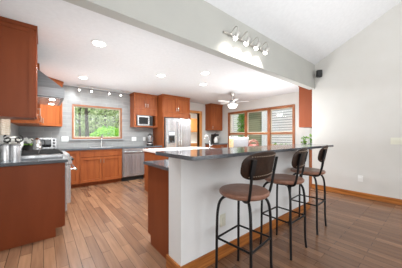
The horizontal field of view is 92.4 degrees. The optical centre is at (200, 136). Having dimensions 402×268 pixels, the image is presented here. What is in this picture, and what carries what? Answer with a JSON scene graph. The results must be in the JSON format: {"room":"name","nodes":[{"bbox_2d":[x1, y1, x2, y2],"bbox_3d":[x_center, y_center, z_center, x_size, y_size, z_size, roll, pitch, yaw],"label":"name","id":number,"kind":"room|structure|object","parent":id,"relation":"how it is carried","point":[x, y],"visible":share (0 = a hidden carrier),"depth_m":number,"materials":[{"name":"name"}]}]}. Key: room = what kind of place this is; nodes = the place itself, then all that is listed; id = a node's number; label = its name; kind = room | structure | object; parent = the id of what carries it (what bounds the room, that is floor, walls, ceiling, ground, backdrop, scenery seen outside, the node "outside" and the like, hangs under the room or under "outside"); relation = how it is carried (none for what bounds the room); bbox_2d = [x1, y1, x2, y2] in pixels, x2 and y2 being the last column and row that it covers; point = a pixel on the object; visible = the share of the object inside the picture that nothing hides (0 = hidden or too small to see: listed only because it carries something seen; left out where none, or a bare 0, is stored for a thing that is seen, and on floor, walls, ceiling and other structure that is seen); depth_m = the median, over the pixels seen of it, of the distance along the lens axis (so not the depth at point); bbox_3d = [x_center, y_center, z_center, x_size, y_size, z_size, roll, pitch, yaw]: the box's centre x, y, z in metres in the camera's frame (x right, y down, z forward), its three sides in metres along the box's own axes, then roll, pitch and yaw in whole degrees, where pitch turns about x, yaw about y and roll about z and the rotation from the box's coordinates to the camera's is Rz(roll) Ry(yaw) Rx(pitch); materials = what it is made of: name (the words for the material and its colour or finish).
{"room":"kitchen","nodes":[
{"label":"kitchen","id":0,"kind":"room"},
{"bbox_2d":[0,123,18,143],"bbox_3d":[-2.834,-0.034,2.727,0.100,2.450,4.050,0,0,-39],"label":"wall","id":1,"kind":"structure","parent":0,"point":[14,128],"depth_m":3.47,"materials":[{"name":"grey tile"}]},
{"bbox_2d":[0,119,10,134],"bbox_3d":[-2.783,-0.284,2.749,0.008,0.530,0.900,0,0,-39],"label":"mosaic panel","id":2,"kind":"object","parent":1,"relation":"attached to","point":[5,124],"visible":0.36,"depth_m":2.69,"materials":[{"name":"tile"}]},
{"bbox_2d":[0,16,40,119],"bbox_3d":[-2.149,-0.737,2.275,0.389,1.055,0.458,0,0,-39],"label":"upper cabinet","id":3,"kind":"object","parent":1,"relation":"attached to","point":[18,40],"visible":1,"depth_m":2.12,"materials":[{"name":"brown wood"}]},
{"bbox_2d":[11,63,40,124],"bbox_3d":[-3.147,-0.737,3.499,0.385,1.035,0.718,0,0,-39],"label":"upper cabinet","id":4,"kind":"object","parent":1,"relation":"attached to","point":[37,121],"visible":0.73,"depth_m":3.32,"materials":[{"name":"brown wood"}]},
{"bbox_2d":[17,77,63,126],"bbox_3d":[-3.459,-0.738,4.190,0.776,1.037,0.746,0,0,-39],"label":"upper cabinet","id":5,"kind":"object","parent":1,"relation":"attached to","point":[51,115],"visible":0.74,"depth_m":4.19,"materials":[{"name":"brown wood"}]},
{"bbox_2d":[37,69,64,105],"bbox_3d":[-2.523,-0.898,2.943,0.656,0.721,0.910,0,0,-39],"label":"range hood","id":6,"kind":"object","parent":1,"relation":"attached to","point":[49,92],"visible":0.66,"depth_m":2.75,"materials":[{"name":"metal"}]},
{"bbox_2d":[19,85,216,148],"bbox_3d":[-1.708,-0.034,6.185,6.020,2.450,0.120,0,0,-39],"label":"wall","id":7,"kind":"structure","parent":0,"point":[101,98],"depth_m":5.18,"materials":[{"name":"grey tile"}]},
{"bbox_2d":[70,104,123,139],"bbox_3d":[-2.790,-0.354,5.249,1.310,0.910,0.160,0,0,-39],"label":"window","id":8,"kind":"structure","parent":7,"relation":"in","point":[73,105],"depth_m":5.18,"materials":[{"name":"brown wood"}]},
{"bbox_2d":[130,92,157,127],"bbox_3d":[-1.724,-0.761,5.843,0.748,0.985,0.380,0,0,-39],"label":"upper cabinet","id":9,"kind":"object","parent":7,"relation":"attached to","point":[140,103],"visible":0.98,"depth_m":5.71,"materials":[{"name":"brown wood"}]},
{"bbox_2d":[136,115,152,125],"bbox_3d":[-1.735,-0.454,5.799,0.470,0.290,0.382,0,0,-39],"label":"microwave","id":10,"kind":"object","parent":9,"relation":"in","point":[140,120],"visible":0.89,"depth_m":5.65,"materials":[{"name":"grey metal"}]},
{"bbox_2d":[190,110,201,146],"bbox_3d":[-0.364,0.111,7.282,0.930,2.160,0.160,0,0,-39],"label":"trim","id":11,"kind":"structure","parent":7,"relation":"attached to","point":[199,115],"depth_m":7.46,"materials":[{"name":"orange wood"}]},
{"bbox_2d":[205,103,222,130],"bbox_3d":[0.529,-0.742,7.684,0.648,1.025,0.380,0,0,-39],"label":"upper cabinet","id":12,"kind":"object","parent":7,"relation":"attached to","point":[213,112],"visible":1,"depth_m":7.54,"materials":[{"name":"brown wood"}]},
{"bbox_2d":[0,0,298,104],"bbox_3d":[-0.449,-1.309,4.643,6.220,0.100,4.100,0,0,-39],"label":"ceiling","id":13,"kind":"structure","parent":0,"point":[132,57],"depth_m":3.21,"materials":[{"name":"paint"}]},
{"bbox_2d":[91,40,106,46],"bbox_3d":[-1.378,-1.250,2.603,0.190,0.015,0.190,0,0,-39],"label":"recessed light","id":14,"kind":"object","parent":13,"relation":"in","point":[99,43],"visible":1,"depth_m":2.58,"materials":[{"name":"white"}]},
{"bbox_2d":[77,84,130,95],"bbox_3d":[-2.474,-1.175,5.044,1.310,0.166,0.107,0,0,-39],"label":"track light","id":15,"kind":"object","parent":13,"relation":"attached to","point":[80,85],"visible":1,"depth_m":4.99,"materials":[{"name":"silver metal"}]},
{"bbox_2d":[218,93,248,108],"bbox_3d":[0.904,-1.034,5.686,0.902,0.449,0.876,0,0,-39],"label":"ceiling fan","id":16,"kind":"object","parent":13,"relation":"hanging from","point":[232,104],"visible":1,"depth_m":5.58,"materials":[{"name":"silver metal"}]},
{"bbox_2d":[63,0,314,89],"bbox_3d":[-0.458,-1.381,1.976,7.790,0.605,0.120,0,0,-39],"label":"wall header","id":17,"kind":"structure","parent":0,"point":[197,24],"depth_m":2.34,"materials":[{"name":"paint"}]},
{"bbox_2d":[223,26,268,54],"bbox_3d":[0.686,-1.327,2.715,0.896,0.192,0.181,0,0,-39],"label":"track light","id":18,"kind":"object","parent":17,"relation":"attached to","point":[237,34],"visible":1,"depth_m":2.67,"materials":[{"name":"silver metal"}]},
{"bbox_2d":[190,113,196,141],"bbox_3d":[-1.132,-0.034,9.211,3.500,2.450,0.100,0,0,-39],"label":"wall","id":19,"kind":"structure","parent":0,"point":[193,134],"depth_m":9.76,"materials":[{"name":"paint"}]},
{"bbox_2d":[191,118,196,131],"bbox_3d":[-0.391,-0.534,9.489,1.300,0.650,0.380,0,0,-39],"label":"upper cabinet","id":20,"kind":"object","parent":19,"relation":"attached to","point":[193,121],"visible":0.31,"depth_m":9.33,"materials":[{"name":"orange wood"}]},
{"bbox_2d":[0,178,401,267],"bbox_3d":[-0.188,1.241,2.364,8.700,0.100,11.900,0,0,-39],"label":"floor","id":21,"kind":"structure","parent":0,"point":[106,226],"depth_m":2.24,"materials":[{"name":"brown wood"}]},
{"bbox_2d":[0,162,65,250],"bbox_3d":[-2.055,0.756,2.372,0.650,0.870,0.555,0,0,-39],"label":"base cabinet","id":22,"kind":"object","parent":21,"relation":"on","point":[32,197],"visible":0.94,"depth_m":2.14,"materials":[{"name":"brown wood"}]},
{"bbox_2d":[0,156,67,166],"bbox_3d":[-2.057,0.298,2.368,0.650,0.035,0.590,0,0,-39],"label":"countertop","id":23,"kind":"structure","parent":22,"relation":"on","point":[48,159],"depth_m":2.23,"materials":[{"name":"stone"}]},
{"bbox_2d":[0,143,9,160],"bbox_3d":[-2.227,0.181,2.183,0.082,0.200,0.082,0,0,-39],"label":"canister","id":24,"kind":"object","parent":23,"relation":"on","point":[4,147],"visible":0.98,"depth_m":2.16,"materials":[{"name":"metal"}]},
{"bbox_2d":[9,143,20,160],"bbox_3d":[-2.202,0.183,2.275,0.118,0.195,0.118,0,0,-39],"label":"canister","id":25,"kind":"object","parent":23,"relation":"on","point":[14,148],"visible":0.78,"depth_m":2.24,"materials":[{"name":"metal"}]},
{"bbox_2d":[21,149,76,210],"bbox_3d":[-2.461,0.691,3.006,0.811,1.000,0.880,0,0,-39],"label":"range","id":26,"kind":"object","parent":21,"relation":"on","point":[52,152],"visible":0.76,"depth_m":2.85,"materials":[{"name":"grey metal"}]},
{"bbox_2d":[3,135,23,147],"bbox_3d":[-2.605,0.131,2.670,0.220,0.301,0.102,0,0,-39],"label":"plate stand","id":27,"kind":"object","parent":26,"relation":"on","point":[13,139],"visible":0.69,"depth_m":2.68,"materials":[{"name":"silver metal"}]},
{"bbox_2d":[21,151,69,157],"bbox_3d":[-2.500,0.279,2.974,0.710,0.025,0.880,0,0,-39],"label":"cooktop","id":28,"kind":"object","parent":26,"relation":"in","point":[45,153],"depth_m":2.80,"materials":[{"name":"metal"}]},
{"bbox_2d":[66,150,78,187],"bbox_3d":[-3.150,0.756,4.512,0.430,0.870,0.618,0,0,-39],"label":"base cabinet","id":29,"kind":"object","parent":21,"relation":"on","point":[74,154],"visible":0.4,"depth_m":4.38,"materials":[{"name":"brown wood"}]},
{"bbox_2d":[79,149,121,186],"bbox_3d":[-2.603,0.756,4.938,0.955,0.870,0.650,0,0,-39],"label":"base cabinet","id":30,"kind":"object","parent":21,"relation":"on","point":[101,166],"visible":0.97,"depth_m":4.69,"materials":[{"name":"brown wood"}]},
{"bbox_2d":[122,148,143,180],"bbox_3d":[-1.987,0.757,5.417,0.595,0.868,0.656,0,0,-39],"label":"dishwasher","id":31,"kind":"object","parent":21,"relation":"on","point":[132,158],"visible":0.78,"depth_m":5.18,"materials":[{"name":"grey metal"}]},
{"bbox_2d":[143,147,161,177],"bbox_3d":[-1.554,0.756,5.795,0.545,0.870,0.650,0,0,-39],"label":"base cabinet","id":32,"kind":"object","parent":21,"relation":"on","point":[150,147],"visible":0.09,"depth_m":5.44,"materials":[{"name":"brown wood"}]},
{"bbox_2d":[148,165,168,258],"bbox_3d":[0.511,0.756,2.785,2.485,0.870,0.580,0,0,-39],"label":"bar cabinet","id":33,"kind":"object","parent":21,"relation":"on","point":[158,179],"visible":0.15,"depth_m":1.96,"materials":[{"name":"brown wood"}]},
{"bbox_2d":[143,159,168,170],"bbox_3d":[0.506,0.304,2.783,2.535,0.030,0.589,0,0,-39],"label":"countertop","id":34,"kind":"structure","parent":33,"relation":"on","point":[162,164],"depth_m":2.04,"materials":[{"name":"stone"}]},
{"bbox_2d":[153,94,190,147],"bbox_3d":[-0.950,-0.032,6.278,1.018,2.445,0.694,0,0,-39],"label":"surround","id":35,"kind":"object","parent":21,"relation":"on","point":[171,106],"visible":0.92,"depth_m":5.94,"materials":[{"name":"brown wood"}]},
{"bbox_2d":[143,147,207,191],"bbox_3d":[-0.398,0.736,4.321,1.450,0.910,1.044,0,0,-39],"label":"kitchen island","id":36,"kind":"object","parent":21,"relation":"on","point":[150,155],"visible":0.18,"depth_m":4.14,"materials":[{"name":"cherry wood"},{"name":"dark granite"},{"name":"white paint"}]},
{"bbox_2d":[164,118,190,147],"bbox_3d":[-0.890,0.311,6.215,0.915,1.720,0.808,0,0,-39],"label":"refrigerator","id":37,"kind":"object","parent":21,"relation":"on","point":[177,132],"visible":0.4,"depth_m":5.92,"materials":[{"name":"grey metal"}]},
{"bbox_2d":[205,144,226,147],"bbox_3d":[0.619,0.756,7.589,0.630,0.870,0.640,0,0,-39],"label":"base cabinet","id":38,"kind":"object","parent":21,"relation":"on","point":[206,145],"visible":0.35,"depth_m":7.40,"materials":[{"name":"brown wood"}]},
{"bbox_2d":[205,143,227,144],"bbox_3d":[0.602,0.301,7.593,0.660,0.040,0.620,0,0,-39],"label":"countertop","id":39,"kind":"structure","parent":38,"relation":"on","point":[205,143],"depth_m":7.42,"materials":[{"name":"stone"}]},
{"bbox_2d":[211,133,218,143],"bbox_3d":[0.545,0.081,7.489,0.200,0.400,0.230,0,0,-39],"label":"coffee maker","id":40,"kind":"object","parent":39,"relation":"on","point":[214,140],"visible":1,"depth_m":7.43,"materials":[{"name":"black plastic"}]},
{"bbox_2d":[229,139,233,146],"bbox_3d":[0.636,0.631,5.300,0.435,1.120,0.450,0,0,-1],"label":"dining chair","id":41,"kind":"object","parent":21,"relation":"on","point":[231,141],"visible":0.31,"depth_m":5.13,"materials":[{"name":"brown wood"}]},
{"bbox_2d":[229,137,247,146],"bbox_3d":[1.106,0.609,5.910,0.560,1.165,0.580,0,0,0],"label":"dining chair","id":42,"kind":"object","parent":21,"relation":"on","point":[238,141],"visible":0.18,"depth_m":5.62,"materials":[{"name":"grey fabric"}]},
{"bbox_2d":[215,151,277,267],"bbox_3d":[0.360,0.655,1.591,0.451,1.085,0.471,0,0,45],"label":"bar stool","id":43,"kind":"object","parent":21,"relation":"on","point":[258,166],"visible":1,"depth_m":1.48,"materials":[{"name":"leather"}]},
{"bbox_2d":[259,147,307,259],"bbox_3d":[0.924,0.655,2.087,0.461,1.085,0.456,0,0,-39],"label":"bar stool","id":44,"kind":"object","parent":21,"relation":"on","point":[299,158],"visible":0.94,"depth_m":1.96,"materials":[{"name":"black metal"}]},
{"bbox_2d":[288,145,327,234],"bbox_3d":[1.450,0.655,2.565,0.460,1.085,0.454,0,0,-42],"label":"bar stool","id":45,"kind":"object","parent":21,"relation":"on","point":[314,172],"visible":0.82,"depth_m":2.41,"materials":[{"name":"black metal"}]},
{"bbox_2d":[310,149,311,186],"bbox_3d":[2.680,0.736,4.951,0.775,0.910,0.630,0,0,-39],"label":"base cabinet","id":46,"kind":"object","parent":21,"relation":"on","point":[310,149],"visible":0.05,"depth_m":4.50,"materials":[{"name":"brown wood"}]},
{"bbox_2d":[301,136,306,143],"bbox_3d":[2.559,0.139,4.798,0.138,0.285,0.144,0,0,-39],"label":"potted plant","id":47,"kind":"object","parent":46,"relation":"on","point":[304,141],"visible":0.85,"depth_m":4.79,"materials":[{"name":"green plant"}]},
{"bbox_3d":[-3.075,0.756,3.621,0.650,0.870,0.800,0,0,-39],"label":"base cabinet","id":48,"kind":"object","parent":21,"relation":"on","visible":0},
{"bbox_2d":[21,145,161,150],"bbox_3d":[-2.314,0.301,4.663,3.155,0.040,1.470,0,0,-39],"label":"countertop","id":49,"kind":"structure","parent":48,"relation":"on","point":[133,146],"depth_m":4.79,"materials":[{"name":"stone"}]},
{"bbox_2d":[23,137,33,149],"bbox_3d":[-3.524,0.152,3.914,0.231,0.258,0.223,0,0,3],"label":"potted orchid","id":50,"kind":"object","parent":49,"relation":"on","point":[28,146],"visible":0.77,"depth_m":3.89,"materials":[{"name":"grey plant"}]},
{"bbox_2d":[31,138,45,149],"bbox_3d":[-3.249,0.156,3.843,0.188,0.250,0.176,0,0,27],"label":"kettle","id":51,"kind":"object","parent":49,"relation":"on","point":[37,144],"visible":0.94,"depth_m":3.80,"materials":[{"name":"silver metal"}]},
{"bbox_2d":[39,138,56,148],"bbox_3d":[-3.385,0.159,4.223,0.340,0.245,0.337,0,0,-39],"label":"toaster oven","id":52,"kind":"object","parent":49,"relation":"on","point":[50,142],"visible":0.68,"depth_m":4.14,"materials":[{"name":"metal"}]},
{"bbox_2d":[147,134,153,145],"bbox_3d":[-1.559,0.101,5.893,0.202,0.360,0.202,0,0,22],"label":"blender","id":53,"kind":"object","parent":49,"relation":"on","point":[149,143],"visible":0.98,"depth_m":5.84,"materials":[{"name":"silver plastic"}]},
{"bbox_3d":[1.785,0.816,5.719,0.900,0.750,1.100,0,0,-39],"label":"dining table","id":54,"kind":"object","parent":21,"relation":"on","visible":0},
{"bbox_2d":[248,140,258,145],"bbox_3d":[1.561,0.270,5.750,0.340,0.341,0.340,0,0,-39],"label":"woven basket","id":55,"kind":"object","parent":54,"relation":"on","point":[256,144],"visible":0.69,"depth_m":5.67,"materials":[{"name":"pink wicker"}]},
{"bbox_2d":[231,115,233,136],"bbox_3d":[0.853,-0.034,9.626,0.100,2.450,1.970,0,0,-39],"label":"wall","id":56,"kind":"structure","parent":0,"point":[232,116],"depth_m":8.87,"materials":[{"name":"paint"}]},
{"bbox_2d":[169,149,308,265],"bbox_3d":[0.746,0.676,2.469,2.520,1.030,0.200,0,0,-39],"label":"wall","id":57,"kind":"structure","parent":0,"point":[194,186],"depth_m":1.78,"materials":[{"name":"paint"}]},
{"bbox_2d":[220,213,225,226],"bbox_3d":[0.217,0.828,1.898,0.075,0.120,0.014,0,0,-39],"label":"wall outlet","id":58,"kind":"object","parent":57,"relation":"attached to","point":[222,216],"visible":1,"depth_m":1.89,"materials":[{"name":"beige plastic"}]},
{"bbox_2d":[166,201,309,267],"bbox_3d":[0.739,1.133,2.464,2.538,0.115,0.238,0,0,-39],"label":"baseboard","id":59,"kind":"structure","parent":57,"relation":"attached to","point":[204,261],"depth_m":1.92,"materials":[{"name":"brown wood"}]},
{"bbox_2d":[155,144,333,160],"bbox_3d":[0.816,0.146,2.306,2.698,0.028,0.550,0,0,-39],"label":"countertop","id":60,"kind":"structure","parent":57,"relation":"on","point":[211,153],"depth_m":1.66,"materials":[{"name":"stone"}]},
{"bbox_2d":[270,144,309,200],"bbox_3d":[1.576,0.676,3.469,0.030,1.030,0.720,0,0,-39],"label":"trim","id":61,"kind":"structure","parent":57,"relation":"attached to","point":[270,144],"depth_m":3.19,"materials":[{"name":"brown wood"}]},
{"bbox_2d":[217,92,311,147],"bbox_3d":[1.932,-0.034,6.582,0.120,2.450,4.110,0,0,-39],"label":"wall","id":62,"kind":"structure","parent":0,"point":[291,98],"depth_m":6.14,"materials":[{"name":"paint"}]},
{"bbox_2d":[228,104,294,146],"bbox_3d":[1.917,-0.139,6.569,0.120,1.560,2.590,0,0,-39],"label":"window","id":63,"kind":"structure","parent":62,"relation":"in","point":[269,133],"depth_m":6.20,"materials":[{"name":"brown wood"}]},
{"bbox_2d":[298,86,311,127],"bbox_3d":[2.782,-0.734,4.860,0.758,1.040,0.350,0,0,-39],"label":"upper cabinet","id":64,"kind":"object","parent":62,"relation":"attached to","point":[305,95],"visible":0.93,"depth_m":4.61,"materials":[{"name":"brown wood"}]},
{"bbox_2d":[204,0,401,64],"bbox_3d":[1.448,-2.420,-0.263,7.910,1.593,5.760,0,0,-39],"label":"ceiling","id":65,"kind":"structure","parent":0,"point":[312,30],"depth_m":3.14,"materials":[{"name":"paint"}]},
{"bbox_2d":[312,1,401,198],"bbox_3d":[4.446,-1.003,2.224,0.120,4.388,5.820,0,0,-39],"label":"wall","id":66,"kind":"structure","parent":0,"point":[357,97],"depth_m":3.71,"materials":[{"name":"paint"}]},
{"bbox_2d":[316,70,321,77],"bbox_3d":[2.597,-1.371,4.245,0.122,0.145,0.168,0,0,1],"label":"speaker","id":67,"kind":"object","parent":66,"relation":"attached to","point":[318,72],"visible":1,"depth_m":4.18},
{"bbox_2d":[312,184,401,204],"bbox_3d":[4.392,1.141,2.180,0.018,0.100,5.820,0,0,-39],"label":"baseboard","id":68,"kind":"structure","parent":66,"relation":"attached to","point":[321,187],"depth_m":3.72,"materials":[{"name":"brown wood"}]},
{"bbox_2d":[358,175,362,181],"bbox_3d":[3.106,0.826,3.755,0.018,0.120,0.080,0,0,-39],"label":"wall outlet","id":69,"kind":"object","parent":66,"relation":"attached to","point":[360,178],"visible":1,"depth_m":3.75,"materials":[{"name":"white plastic"}]},
{"bbox_2d":[391,138,401,144],"bbox_3d":[3.436,0.084,3.351,0.018,0.120,0.200,0,0,-39],"label":"light switch","id":70,"kind":"object","parent":66,"relation":"attached to","point":[393,140],"visible":1,"depth_m":3.37,"materials":[{"name":"beige plastic"}]},
{"bbox_3d":[0.466,1.241,9.309,1.100,0.100,1.970,0,0,-39],"label":"floor","id":71,"kind":"structure","parent":0,"visible":0},
{"bbox_2d":[191,142,196,146],"bbox_3d":[-0.313,0.736,9.393,1.340,0.910,0.634,0,0,-39],"label":"base cabinet","id":72,"kind":"object","parent":71,"relation":"on","point":[193,144],"visible":0.05,"depth_m":9.02,"materials":[{"name":"orange wood"}]},
{"label":"outside","id":73,"kind":"structure","parent":0,"visible":0},
{"bbox_3d":[-11.019,1.261,25.345,65.000,0.100,36.800,0,0,-39],"label":"lawn","id":74,"kind":"structure","parent":73,"visible":0},
{"bbox_2d":[75,108,94,136],"bbox_3d":[-15.683,-1.801,22.046,6.813,7.519,6.860,0,0,-39],"label":"tree","id":75,"kind":"object","parent":74,"relation":"on","point":[75,108],"visible":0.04,"depth_m":22.75,"materials":[{"name":"green plant"}]},
{"bbox_2d":[75,112,94,136],"bbox_3d":[-12.269,-1.887,18.424,3.913,6.198,3.989,0,0,-39],"label":"tree","id":76,"kind":"object","parent":74,"relation":"on","point":[77,112],"visible":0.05,"depth_m":18.69,"materials":[{"name":"green plant"}]},
{"bbox_2d":[75,107,105,136],"bbox_3d":[-9.117,-1.887,14.462,3.883,6.197,4.095,0,0,-39],"label":"tree","id":77,"kind":"object","parent":74,"relation":"on","point":[79,113],"visible":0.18,"depth_m":14.47,"materials":[{"name":"green plant"}]},
{"bbox_2d":[75,107,114,136],"bbox_3d":[-6.419,-1.887,10.285,3.993,6.201,4.014,0,0,-39],"label":"tree","id":78,"kind":"object","parent":74,"relation":"on","point":[86,126],"visible":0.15,"depth_m":10.38,"materials":[{"name":"green plant"}]},
{"bbox_2d":[76,111,118,136],"bbox_3d":[-13.598,-1.804,23.767,6.782,7.518,6.627,0,0,-15],"label":"tree","id":79,"kind":"object","parent":74,"relation":"on","point":[83,111],"visible":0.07,"depth_m":23.31,"materials":[{"name":"green plant"}]},
{"bbox_2d":[76,108,118,135],"bbox_3d":[-9.682,-1.887,17.902,3.726,6.198,3.914,0,0,-39],"label":"tree","id":80,"kind":"object","parent":74,"relation":"on","point":[91,108],"visible":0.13,"depth_m":17.81,"materials":[{"name":"green plant"}]},
{"bbox_2d":[83,109,118,135],"bbox_3d":[-8.191,-1.887,16.543,3.984,6.197,3.954,0,0,-39],"label":"tree","id":81,"kind":"object","parent":74,"relation":"on","point":[97,120],"visible":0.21,"depth_m":16.48,"materials":[{"name":"green plant"}]},
{"bbox_2d":[89,125,118,136],"bbox_3d":[-4.080,0.382,8.560,1.818,1.742,1.820,0,0,-39],"label":"bush","id":82,"kind":"object","parent":74,"relation":"on","point":[103,130],"visible":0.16,"depth_m":8.22,"materials":[{"name":"green plant"}]},
{"bbox_2d":[91,110,118,135],"bbox_3d":[-10.986,-1.792,25.935,6.888,7.425,6.760,0,0,-39],"label":"tree","id":83,"kind":"object","parent":74,"relation":"on","point":[107,110],"visible":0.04,"depth_m":24.06,"materials":[{"name":"green plant"}]},
{"bbox_2d":[99,109,118,126],"bbox_3d":[-8.789,-1.887,19.927,3.977,6.202,3.981,0,0,-39],"label":"tree","id":84,"kind":"object","parent":74,"relation":"on","point":[117,119],"visible":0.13,"depth_m":19.71,"materials":[{"name":"green plant"}]},
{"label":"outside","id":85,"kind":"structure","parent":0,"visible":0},
{"bbox_3d":[19.015,1.261,13.079,34.000,0.100,20.200,0,0,-39],"label":"patio","id":86,"kind":"object","parent":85,"visible":0},
{"bbox_2d":[237,114,244,136],"bbox_3d":[2.301,-0.172,10.941,0.788,2.766,0.725,0,0,-39],"label":"tree","id":87,"kind":"object","parent":86,"relation":"on","point":[241,120],"visible":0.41,"depth_m":10.85,"materials":[{"name":"green plant"}]},
{"bbox_2d":[234,108,291,145],"bbox_3d":[4.375,-0.674,11.321,3.300,3.770,14.000,0,0,-39],"label":"house","id":88,"kind":"structure","parent":86,"relation":"on","point":[281,119],"depth_m":9.98,"materials":[{"name":"siding"},{"name":"tan siding"},{"name":"glass"}]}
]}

